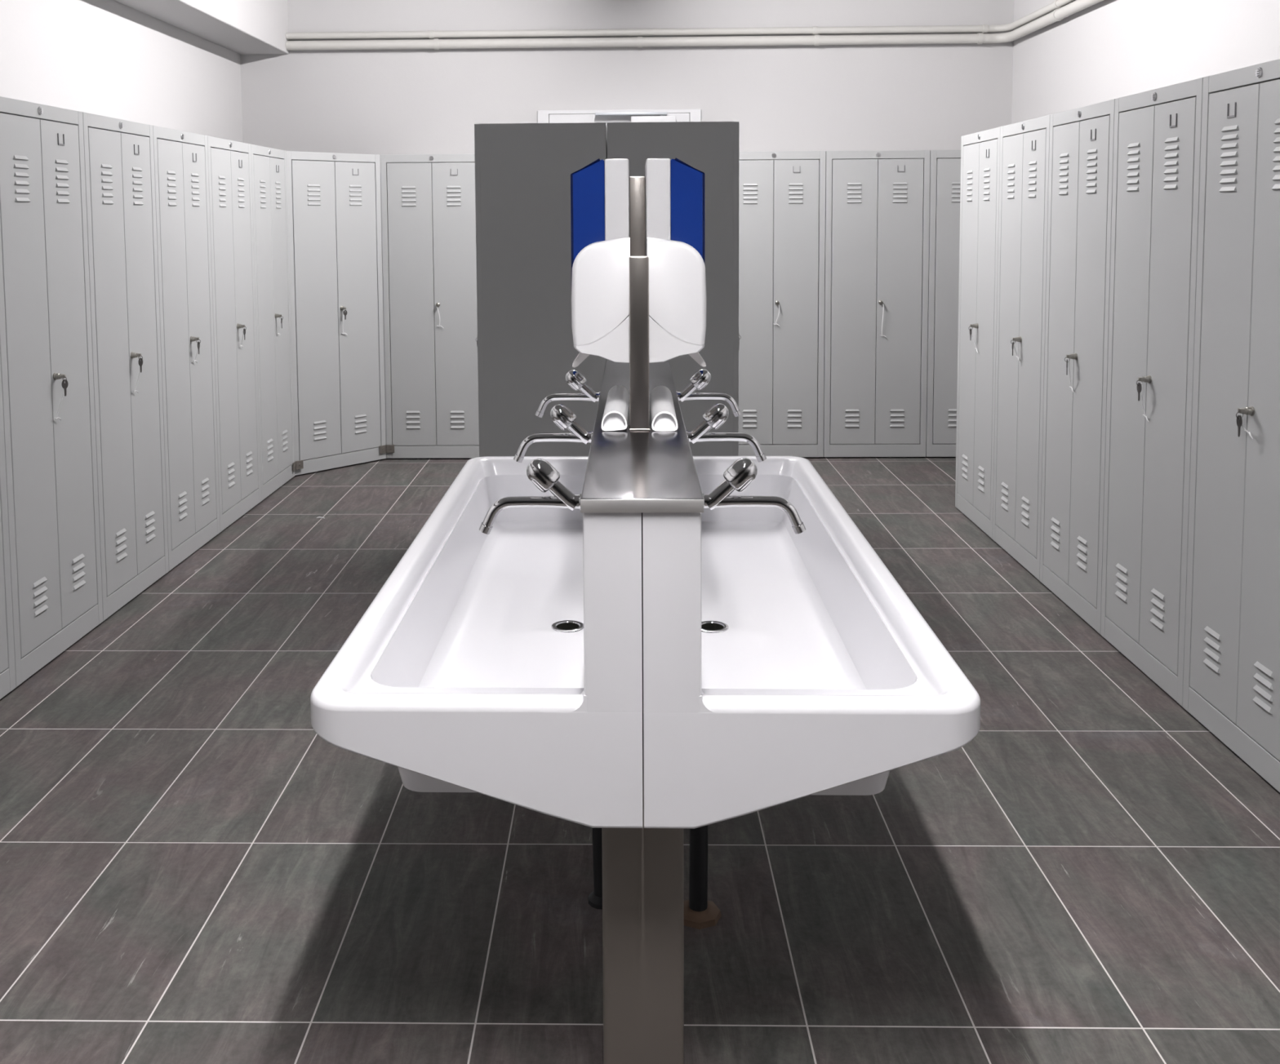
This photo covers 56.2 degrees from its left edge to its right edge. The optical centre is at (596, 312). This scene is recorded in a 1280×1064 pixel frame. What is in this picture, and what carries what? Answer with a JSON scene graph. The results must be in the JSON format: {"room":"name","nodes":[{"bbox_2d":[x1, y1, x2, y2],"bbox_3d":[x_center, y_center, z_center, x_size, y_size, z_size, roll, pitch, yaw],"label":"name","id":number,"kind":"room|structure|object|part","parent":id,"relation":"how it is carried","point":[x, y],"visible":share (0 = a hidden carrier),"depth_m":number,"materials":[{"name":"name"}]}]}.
{"room":"changing room","nodes":[
{"label":"changing room","id":0,"kind":"room"},
{"bbox_2d":[0,0,242,142],"bbox_3d":[-2.389,-0.160,1.291,0.100,3.000,12.700,0,5,1],"label":"wall","id":1,"kind":"structure","parent":0,"point":[113,59],"depth_m":5.63,"materials":[{"name":"white paint"}]},
{"bbox_2d":[113,0,288,54],"bbox_3d":[-2.194,-1.383,1.190,0.307,0.548,12.500,0,5,1],"label":"beam","id":2,"kind":"structure","parent":1,"relation":"attached to","point":[242,27],"depth_m":6.55,"materials":[{"name":"white paint"}]},
{"bbox_2d":[240,0,1013,429],"bbox_3d":[0.178,-0.670,7.519,4.775,3.000,0.100,0,5,1],"label":"wall","id":3,"kind":"structure","parent":0,"point":[894,97],"depth_m":7.40,"materials":[{"name":"white paint"}]},
{"bbox_2d":[537,109,701,128],"bbox_3d":[0.147,-0.209,7.463,1.014,2.090,0.085,0,5,1],"label":"door","id":4,"kind":"structure","parent":3,"relation":"in","point":[635,115],"depth_m":7.41,"materials":[{"name":"white paint"}]},
{"bbox_3d":[0.214,-1.214,7.367,0.442,0.028,0.055,0,5,1],"label":"slide rail","id":5,"kind":"part","parent":4,"relation":"part of","materials":[{"name":"silver metal"}]},
{"bbox_2d":[0,453,1279,1063],"bbox_3d":[0.059,1.372,1.361,4.975,0.100,12.700,0,5,1],"label":"floor","id":6,"kind":"structure","parent":0,"point":[191,873],"depth_m":2.63,"materials":[{"name":"tile"}]},
{"bbox_2d":[0,353,16,699],"bbox_3d":[-2.016,0.282,3.291,0.540,1.800,0.598,0,5,2],"label":"locker","id":7,"kind":"object","parent":6,"relation":"on","point":[7,670],"visible":1,"depth_m":3.58,"materials":[{"name":"grey metal"}]},
{"bbox_3d":[-1.788,0.252,3.413,0.026,1.665,0.260,0,5,2],"label":"door","id":8,"kind":"part","parent":7,"relation":"part of","materials":[{"name":"grey paint"}]},
{"bbox_2d":[0,96,102,687],"bbox_3d":[-1.996,0.234,3.888,0.541,1.800,0.598,0,5,2],"label":"locker","id":9,"kind":"object","parent":6,"relation":"on","point":[46,343],"visible":0.98,"depth_m":3.85,"materials":[{"name":"grey metal"}]},
{"bbox_3d":[-1.778,0.226,3.749,0.026,1.665,0.260,0,5,2],"label":"door","id":10,"kind":"part","parent":9,"relation":"part of","materials":[{"name":"grey paint"}]},
{"bbox_3d":[-1.754,0.288,3.899,0.019,0.140,0.049,2,5,24],"label":"cord","id":11,"kind":"part","parent":9,"relation":"part of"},
{"bbox_3d":[-1.769,0.205,4.011,0.026,1.665,0.260,0,5,2],"label":"door","id":12,"kind":"part","parent":9,"relation":"part of","materials":[{"name":"grey paint"}]},
{"bbox_2d":[82,111,168,621],"bbox_3d":[-1.977,0.187,4.486,0.541,1.800,0.598,0,5,2],"label":"locker","id":13,"kind":"object","parent":6,"relation":"on","point":[119,157],"visible":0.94,"depth_m":4.44,"materials":[{"name":"grey metal"}]},
{"bbox_3d":[-1.758,0.178,4.346,0.026,1.665,0.260,0,5,2],"label":"door","id":14,"kind":"part","parent":13,"relation":"part of","materials":[{"name":"grey paint"}]},
{"bbox_3d":[-1.735,0.240,4.503,0.025,0.140,0.038,2,5,31],"label":"cord","id":15,"kind":"part","parent":13,"relation":"part of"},
{"bbox_3d":[-1.750,0.158,4.609,0.026,1.665,0.260,0,5,2],"label":"door","id":16,"kind":"part","parent":13,"relation":"part of","materials":[{"name":"grey paint"}]},
{"bbox_2d":[152,125,220,571],"bbox_3d":[-1.957,0.140,5.084,0.541,1.800,0.598,0,5,2],"label":"locker","id":17,"kind":"object","parent":6,"relation":"on","point":[181,177],"visible":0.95,"depth_m":5.05,"materials":[{"name":"grey metal"}]},
{"bbox_3d":[-1.739,0.131,4.944,0.026,1.665,0.260,0,5,2],"label":"door","id":18,"kind":"part","parent":17,"relation":"part of","materials":[{"name":"grey paint"}]},
{"bbox_3d":[-1.730,0.110,5.206,0.026,1.665,0.260,0,5,2],"label":"door","id":19,"kind":"part","parent":17,"relation":"part of","materials":[{"name":"grey paint"}]},
{"bbox_2d":[207,136,261,532],"bbox_3d":[-1.938,0.092,5.682,0.541,1.800,0.598,0,5,2],"label":"locker","id":20,"kind":"object","parent":6,"relation":"on","point":[229,162],"visible":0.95,"depth_m":5.65,"materials":[{"name":"grey metal"}]},
{"bbox_3d":[-1.719,0.084,5.542,0.026,1.665,0.260,0,5,2],"label":"door","id":21,"kind":"part","parent":20,"relation":"part of","materials":[{"name":"grey paint"}]},
{"bbox_3d":[-1.711,0.063,5.804,0.026,1.665,0.260,0,5,2],"label":"door","id":22,"kind":"part","parent":20,"relation":"part of","materials":[{"name":"grey paint"}]},
{"bbox_2d":[250,144,303,501],"bbox_3d":[-1.918,0.043,6.298,0.541,1.800,0.635,0,5,2],"label":"locker","id":23,"kind":"object","parent":6,"relation":"on","point":[268,165],"depth_m":6.25,"materials":[{"name":"grey metal"}]},
{"bbox_3d":[-1.700,0.036,6.140,0.026,1.665,0.260,0,5,2],"label":"door","id":24,"kind":"part","parent":23,"relation":"part of","materials":[{"name":"grey paint"}]},
{"bbox_3d":[-1.691,0.016,6.402,0.026,1.665,0.260,0,5,2],"label":"door","id":25,"kind":"part","parent":23,"relation":"part of","materials":[{"name":"grey paint"}]},
{"bbox_3d":[-1.666,0.852,6.603,0.007,0.048,0.047,0,5,1],"label":"plate","id":26,"kind":"part","parent":23,"relation":"part of","materials":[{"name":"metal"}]},
{"bbox_3d":[-1.658,0.851,6.625,0.020,0.048,0.093,1,5,22],"label":"corner bracket","id":27,"kind":"part","parent":23,"relation":"part of","materials":[{"name":"grey metal"}]},
{"bbox_3d":[-1.648,0.849,6.646,0.006,0.048,0.047,4,6,43],"label":"plate","id":28,"kind":"part","parent":23,"relation":"part of","materials":[{"name":"metal"}]},
{"bbox_2d":[285,151,394,475],"bbox_3d":[-1.579,-0.009,6.934,0.425,1.800,0.667,4,6,43],"label":"locker","id":29,"kind":"object","parent":6,"relation":"on","point":[335,238],"depth_m":6.80,"materials":[{"name":"grey metal"}]},
{"bbox_3d":[-1.568,-0.009,6.708,0.026,1.665,0.277,4,6,43],"label":"door","id":30,"kind":"part","parent":29,"relation":"part of","materials":[{"name":"grey paint"}]},
{"bbox_3d":[-1.378,-0.027,6.912,0.026,1.665,0.277,4,6,43],"label":"door","id":31,"kind":"part","parent":29,"relation":"part of","materials":[{"name":"grey paint"}]},
{"bbox_3d":[-1.263,0.812,7.075,0.006,0.048,0.047,4,6,43],"label":"plate","id":32,"kind":"part","parent":29,"relation":"part of","materials":[{"name":"metal"}]},
{"bbox_3d":[-1.242,0.811,7.085,0.090,0.048,0.022,-2,5,-23],"label":"corner bracket","id":33,"kind":"part","parent":29,"relation":"part of","materials":[{"name":"grey metal"}]},
{"bbox_3d":[-1.221,0.810,7.093,0.047,0.048,0.006,0,5,1],"label":"plate","id":34,"kind":"part","parent":29,"relation":"part of","materials":[{"name":"metal"}]},
{"bbox_2d":[380,154,479,458],"bbox_3d":[-0.949,-0.040,7.264,0.598,1.800,0.534,0,5,1],"label":"locker","id":35,"kind":"object","parent":6,"relation":"on","point":[428,211],"visible":0.88,"depth_m":7.03,"materials":[{"name":"grey metal"}]},
{"bbox_3d":[-1.085,-0.039,7.040,0.260,1.665,0.026,0,5,1],"label":"door","id":36,"kind":"part","parent":35,"relation":"part of","materials":[{"name":"grey paint"}]},
{"bbox_3d":[-0.823,-0.040,7.034,0.260,1.665,0.026,0,5,1],"label":"door","id":37,"kind":"part","parent":35,"relation":"part of","materials":[{"name":"grey paint"}]},
{"bbox_2d":[474,122,607,457],"bbox_3d":[-0.231,0.126,5.106,0.563,1.800,0.598,0,5,1],"label":"locker","id":38,"kind":"object","parent":6,"relation":"on","point":[526,351],"visible":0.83,"depth_m":4.79,"materials":[{"name":"grey metal"}]},
{"bbox_2d":[310,176,980,1063],"bbox_3d":[0.094,0.459,2.646,1.006,1.520,1.831,0,5,2],"label":"sink","id":39,"kind":"object","parent":6,"relation":"on","point":[640,665],"visible":0.96,"depth_m":1.92,"materials":[{"name":"white ceramic"}]},
{"bbox_2d":[479,458,582,534],"bbox_3d":[-0.100,0.279,1.808,0.158,0.115,0.039,0,5,2],"label":"tap","id":40,"kind":"object","parent":39,"relation":"attached to","point":[544,477],"visible":0.95,"depth_m":1.80,"materials":[{"name":"silver metal"}]},
{"bbox_3d":[-0.108,0.302,1.810,0.131,0.048,0.018,0,5,2],"label":"spout","id":41,"kind":"part","parent":40,"relation":"part of","materials":[{"name":"silver metal"}]},
{"bbox_3d":[-0.080,0.246,1.804,0.051,0.051,0.039,0,5,2],"label":"knob","id":42,"kind":"part","parent":40,"relation":"part of","materials":[{"name":"silver metal"}]},
{"bbox_2d":[513,404,592,462],"bbox_3d":[-0.084,0.237,2.335,0.158,0.115,0.039,0,5,2],"label":"tap","id":43,"kind":"object","parent":39,"relation":"attached to","point":[561,415],"visible":0.97,"depth_m":2.33,"materials":[{"name":"silver metal"}]},
{"bbox_3d":[-0.092,0.261,2.337,0.131,0.048,0.018,0,5,2],"label":"spout","id":44,"kind":"part","parent":43,"relation":"part of","materials":[{"name":"silver metal"}]},
{"bbox_3d":[-0.064,0.205,2.332,0.051,0.051,0.039,0,5,2],"label":"knob","id":45,"kind":"part","parent":43,"relation":"part of","materials":[{"name":"silver metal"}]},
{"bbox_2d":[535,369,599,417],"bbox_3d":[-0.068,0.195,2.861,0.158,0.115,0.039,0,5,2],"label":"tap","id":46,"kind":"object","parent":39,"relation":"attached to","point":[574,378],"visible":0.98,"depth_m":2.85,"materials":[{"name":"silver metal"}]},
{"bbox_3d":[-0.076,0.219,2.863,0.131,0.048,0.018,0,5,2],"label":"spout","id":47,"kind":"part","parent":46,"relation":"part of","materials":[{"name":"silver metal"}]},
{"bbox_3d":[-0.049,0.163,2.858,0.051,0.051,0.039,0,5,2],"label":"knob","id":48,"kind":"part","parent":46,"relation":"part of","materials":[{"name":"silver metal"}]},
{"bbox_2d":[570,159,629,282],"bbox_3d":[0.012,-0.171,2.778,0.128,0.355,0.277,0,5,2],"label":"dispenser","id":49,"kind":"object","parent":39,"relation":"attached to","point":[600,190],"visible":0.54,"depth_m":2.63,"materials":[{"name":"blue plastic"}]},
{"bbox_3d":[-0.020,-0.186,2.777,0.065,0.325,0.277,0,5,2],"label":"edge trim","id":50,"kind":"part","parent":49,"relation":"part of","materials":[{"name":"blue plastic"}]},
{"bbox_2d":[571,237,630,368],"bbox_3d":[0.010,-0.020,2.400,0.117,0.258,0.131,0,5,2],"label":"dryer","id":51,"kind":"object","parent":39,"relation":"attached to","point":[600,284],"visible":0.98,"depth_m":2.33,"materials":[{"name":"white plastic"}]},
{"bbox_3d":[-0.027,0.090,2.410,0.041,0.037,0.059,0,5,2],"label":"push lever","id":52,"kind":"part","parent":51,"relation":"part of","materials":[{"name":"grey plastic"}]},
{"bbox_2d":[601,385,629,431],"bbox_3d":[0.041,0.192,2.439,0.049,0.035,0.370,0,5,2],"label":"tube","id":53,"kind":"object","parent":39,"relation":"on","point":[615,415],"visible":0.99,"depth_m":2.32,"materials":[{"name":"white plastic"}]},
{"bbox_3d":[0.096,-0.066,2.784,0.041,0.495,0.041,0,5,2],"label":"post","id":54,"kind":"part","parent":39,"relation":"part of","materials":[{"name":"metal"}]},
{"bbox_3d":[0.081,0.059,2.267,0.041,0.328,0.041,0,5,2],"label":"post","id":55,"kind":"part","parent":39,"relation":"part of","materials":[{"name":"metal"}]},
{"bbox_3d":[0.077,1.007,1.992,0.131,0.530,0.140,0,5,2],"label":"leg","id":56,"kind":"part","parent":39,"relation":"part of","materials":[{"name":"grey metal"}]},
{"bbox_2d":[649,386,677,431],"bbox_3d":[0.135,0.192,2.436,0.049,0.034,0.370,0,5,2],"label":"tube","id":57,"kind":"object","parent":39,"relation":"on","point":[663,414],"visible":1,"depth_m":2.31,"materials":[{"name":"white plastic"}]},
{"bbox_2d":[644,158,705,266],"bbox_3d":[0.179,-0.172,2.773,0.128,0.355,0.277,0,5,2],"label":"dispenser","id":58,"kind":"object","parent":39,"relation":"attached to","point":[675,190],"visible":0.62,"depth_m":2.63,"materials":[{"name":"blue plastic"}]},
{"bbox_3d":[0.210,-0.187,2.771,0.065,0.325,0.277,0,5,2],"label":"edge trim","id":59,"kind":"part","parent":58,"relation":"part of","materials":[{"name":"blue plastic"}]},
{"bbox_2d":[646,237,706,367],"bbox_3d":[0.160,-0.021,2.395,0.117,0.258,0.131,0,5,2],"label":"soap dispenser","id":60,"kind":"object","parent":39,"relation":"attached to","point":[677,270],"visible":0.95,"depth_m":2.33,"materials":[{"name":"white plastic"}]},
{"bbox_3d":[0.198,0.089,2.403,0.041,0.037,0.059,0,5,2],"label":"push lever","id":61,"kind":"part","parent":60,"relation":"part of","materials":[{"name":"grey plastic"}]},
{"bbox_2d":[675,368,742,417],"bbox_3d":[0.267,0.193,2.851,0.158,0.115,0.039,0,5,2],"label":"tap","id":62,"kind":"object","parent":39,"relation":"attached to","point":[701,378],"visible":0.98,"depth_m":2.84,"materials":[{"name":"silver metal"}]},
{"bbox_3d":[0.247,0.161,2.849,0.051,0.051,0.039,0,5,2],"label":"knob","id":63,"kind":"part","parent":62,"relation":"part of","materials":[{"name":"silver metal"}]},
{"bbox_3d":[0.276,0.216,2.852,0.131,0.048,0.018,0,5,2],"label":"spout","id":64,"kind":"part","parent":62,"relation":"part of","materials":[{"name":"silver metal"}]},
{"bbox_2d":[686,403,766,462],"bbox_3d":[0.251,0.234,2.325,0.158,0.115,0.039,0,5,2],"label":"tap","id":65,"kind":"object","parent":39,"relation":"attached to","point":[717,414],"visible":0.97,"depth_m":2.32,"materials":[{"name":"silver metal"}]},
{"bbox_3d":[0.232,0.202,2.322,0.051,0.051,0.039,0,5,2],"label":"knob","id":66,"kind":"part","parent":65,"relation":"part of","materials":[{"name":"silver metal"}]},
{"bbox_3d":[0.260,0.258,2.326,0.131,0.048,0.018,0,5,2],"label":"spout","id":67,"kind":"part","parent":65,"relation":"part of","materials":[{"name":"silver metal"}]},
{"bbox_2d":[702,457,805,534],"bbox_3d":[0.236,0.276,1.797,0.158,0.115,0.039,0,5,2],"label":"tap","id":68,"kind":"object","parent":39,"relation":"attached to","point":[742,473],"visible":0.99,"depth_m":1.79,"materials":[{"name":"silver metal"}]},
{"bbox_3d":[0.216,0.244,1.795,0.051,0.051,0.039,0,5,2],"label":"knob","id":69,"kind":"part","parent":68,"relation":"part of","materials":[{"name":"silver metal"}]},
{"bbox_3d":[0.244,0.300,1.799,0.131,0.048,0.018,0,5,2],"label":"spout","id":70,"kind":"part","parent":68,"relation":"part of","materials":[{"name":"silver metal"}]},
{"bbox_2d":[606,121,741,456],"bbox_3d":[0.336,0.123,5.093,0.563,1.800,0.598,0,5,1],"label":"locker","id":71,"kind":"object","parent":6,"relation":"on","point":[712,148],"visible":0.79,"depth_m":4.75,"materials":[{"name":"grey metal"}]},
{"bbox_2d":[738,151,826,457],"bbox_3d":[1.037,-0.050,7.222,0.598,1.800,0.534,0,5,1],"label":"locker","id":72,"kind":"object","parent":6,"relation":"on","point":[782,194],"visible":0.85,"depth_m":6.99,"materials":[{"name":"grey metal"}]},
{"bbox_3d":[0.901,-0.050,6.997,0.260,1.665,0.026,0,5,1],"label":"door","id":73,"kind":"part","parent":72,"relation":"part of","materials":[{"name":"grey paint"}]},
{"bbox_3d":[1.164,-0.051,6.992,0.260,1.665,0.026,0,5,1],"label":"door","id":74,"kind":"part","parent":72,"relation":"part of","materials":[{"name":"grey paint"}]},
{"bbox_2d":[823,150,930,457],"bbox_3d":[1.638,-0.054,7.209,0.598,1.800,0.534,0,5,1],"label":"locker","id":75,"kind":"object","parent":6,"relation":"on","point":[877,202],"visible":0.98,"depth_m":6.98,"materials":[{"name":"grey metal"}]},
{"bbox_3d":[1.502,-0.053,6.985,0.260,1.665,0.026,0,5,1],"label":"door","id":76,"kind":"part","parent":75,"relation":"part of","materials":[{"name":"grey paint"}]},
{"bbox_3d":[1.673,0.051,6.973,0.034,0.200,0.027,-4,6,-35],"label":"cord","id":77,"kind":"part","parent":75,"relation":"part of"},
{"bbox_3d":[1.765,-0.054,6.979,0.260,1.665,0.026,0,5,1],"label":"door","id":78,"kind":"part","parent":75,"relation":"part of","materials":[{"name":"grey paint"}]},
{"bbox_2d":[925,150,960,457],"bbox_3d":[2.239,-0.057,7.193,0.598,1.800,0.541,0,5,1],"label":"locker","id":79,"kind":"object","parent":6,"relation":"on","point":[945,165],"visible":0.12,"depth_m":6.97,"materials":[{"name":"grey metal"}]},
{"bbox_2d":[955,126,1000,539],"bbox_3d":[1.964,0.082,5.462,0.541,1.800,0.598,0,5,2],"label":"locker","id":80,"kind":"object","parent":6,"relation":"on","point":[980,151],"visible":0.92,"depth_m":5.44,"materials":[{"name":"grey metal"}]},
{"bbox_3d":[1.744,0.055,5.598,0.026,1.665,0.260,0,5,2],"label":"door","id":81,"kind":"part","parent":80,"relation":"part of","materials":[{"name":"grey paint"}]},
{"bbox_3d":[1.738,0.075,5.336,0.026,1.665,0.260,0,5,2],"label":"door","id":82,"kind":"part","parent":80,"relation":"part of","materials":[{"name":"grey paint"}]},
{"bbox_2d":[992,115,1049,581],"bbox_3d":[1.949,0.129,4.864,0.540,1.800,0.598,0,5,2],"label":"locker","id":83,"kind":"object","parent":6,"relation":"on","point":[1024,176],"visible":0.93,"depth_m":4.84,"materials":[{"name":"grey metal"}]},
{"bbox_3d":[1.729,0.102,5.000,0.026,1.665,0.260,0,5,2],"label":"door","id":84,"kind":"part","parent":83,"relation":"part of","materials":[{"name":"grey paint"}]},
{"bbox_3d":[1.722,0.123,4.738,0.026,1.665,0.260,0,5,2],"label":"door","id":85,"kind":"part","parent":83,"relation":"part of","materials":[{"name":"grey paint"}]},
{"bbox_2d":[1040,98,1115,634],"bbox_3d":[1.934,0.177,4.266,0.541,1.800,0.598,0,5,2],"label":"locker","id":86,"kind":"object","parent":6,"relation":"on","point":[1081,148],"visible":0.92,"depth_m":4.24,"materials":[{"name":"grey metal"}]},
{"bbox_3d":[1.714,0.149,4.402,0.026,1.665,0.260,0,5,2],"label":"door","id":87,"kind":"part","parent":86,"relation":"part of","materials":[{"name":"grey paint"}]},
{"bbox_3d":[1.688,0.225,4.264,0.021,0.120,0.042,0,5,11],"label":"cord","id":88,"kind":"part","parent":86,"relation":"part of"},
{"bbox_3d":[1.707,0.170,4.140,0.026,1.665,0.260,0,5,2],"label":"door","id":89,"kind":"part","parent":86,"relation":"part of","materials":[{"name":"grey paint"}]},
{"bbox_2d":[1100,77,1203,706],"bbox_3d":[1.918,0.224,3.668,0.541,1.800,0.598,0,5,2],"label":"locker","id":90,"kind":"object","parent":6,"relation":"on","point":[1157,132],"visible":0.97,"depth_m":3.63,"materials":[{"name":"grey metal"}]},
{"bbox_3d":[1.698,0.197,3.804,0.026,1.665,0.260,0,5,2],"label":"door","id":91,"kind":"part","parent":90,"relation":"part of","materials":[{"name":"grey paint"}]},
{"bbox_3d":[1.678,0.273,3.653,0.024,0.120,0.036,3,5,34],"label":"cord","id":92,"kind":"part","parent":90,"relation":"part of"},
{"bbox_3d":[1.691,0.217,3.542,0.026,1.665,0.260,0,5,2],"label":"door","id":93,"kind":"part","parent":90,"relation":"part of","materials":[{"name":"grey paint"}]},
{"bbox_2d":[1182,58,1279,792],"bbox_3d":[1.902,0.271,3.071,0.541,1.800,0.598,0,5,2],"label":"locker","id":94,"kind":"object","parent":6,"relation":"on","point":[1232,665],"visible":1,"depth_m":3.13,"materials":[{"name":"grey metal"}]},
{"bbox_3d":[1.683,0.244,3.206,0.026,1.665,0.260,0,5,2],"label":"door","id":95,"kind":"part","parent":94,"relation":"part of","materials":[{"name":"grey paint"}]},
{"bbox_3d":[1.655,0.290,3.049,0.025,0.060,0.042,0,5,2],"label":"cord","id":96,"kind":"part","parent":94,"relation":"part of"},
{"bbox_3d":[1.676,0.265,2.944,0.026,1.665,0.260,0,5,2],"label":"door","id":97,"kind":"part","parent":94,"relation":"part of","materials":[{"name":"grey paint"}]},
{"bbox_2d":[1011,0,1279,124],"bbox_3d":[2.485,-0.186,1.188,0.100,3.000,12.700,0,5,1],"label":"wall","id":98,"kind":"structure","parent":0,"point":[1107,50],"depth_m":5.64,"materials":[{"name":"white paint"}]},
{"bbox_2d":[285,0,1075,39],"bbox_3d":[0.194,-1.227,1.163,4.466,0.049,12.479,0,5,1],"label":"pipe","id":99,"kind":"object","parent":98,"relation":"attached to","point":[815,30],"visible":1,"depth_m":7.31,"materials":[{"name":"white metal"}]},
{"bbox_2d":[285,0,1103,50],"bbox_3d":[0.195,-1.168,1.167,4.466,0.065,12.479,0,5,1],"label":"pipe","id":100,"kind":"object","parent":98,"relation":"attached to","point":[1060,14],"visible":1,"depth_m":7.31,"materials":[{"name":"beige paint"}]}
]}

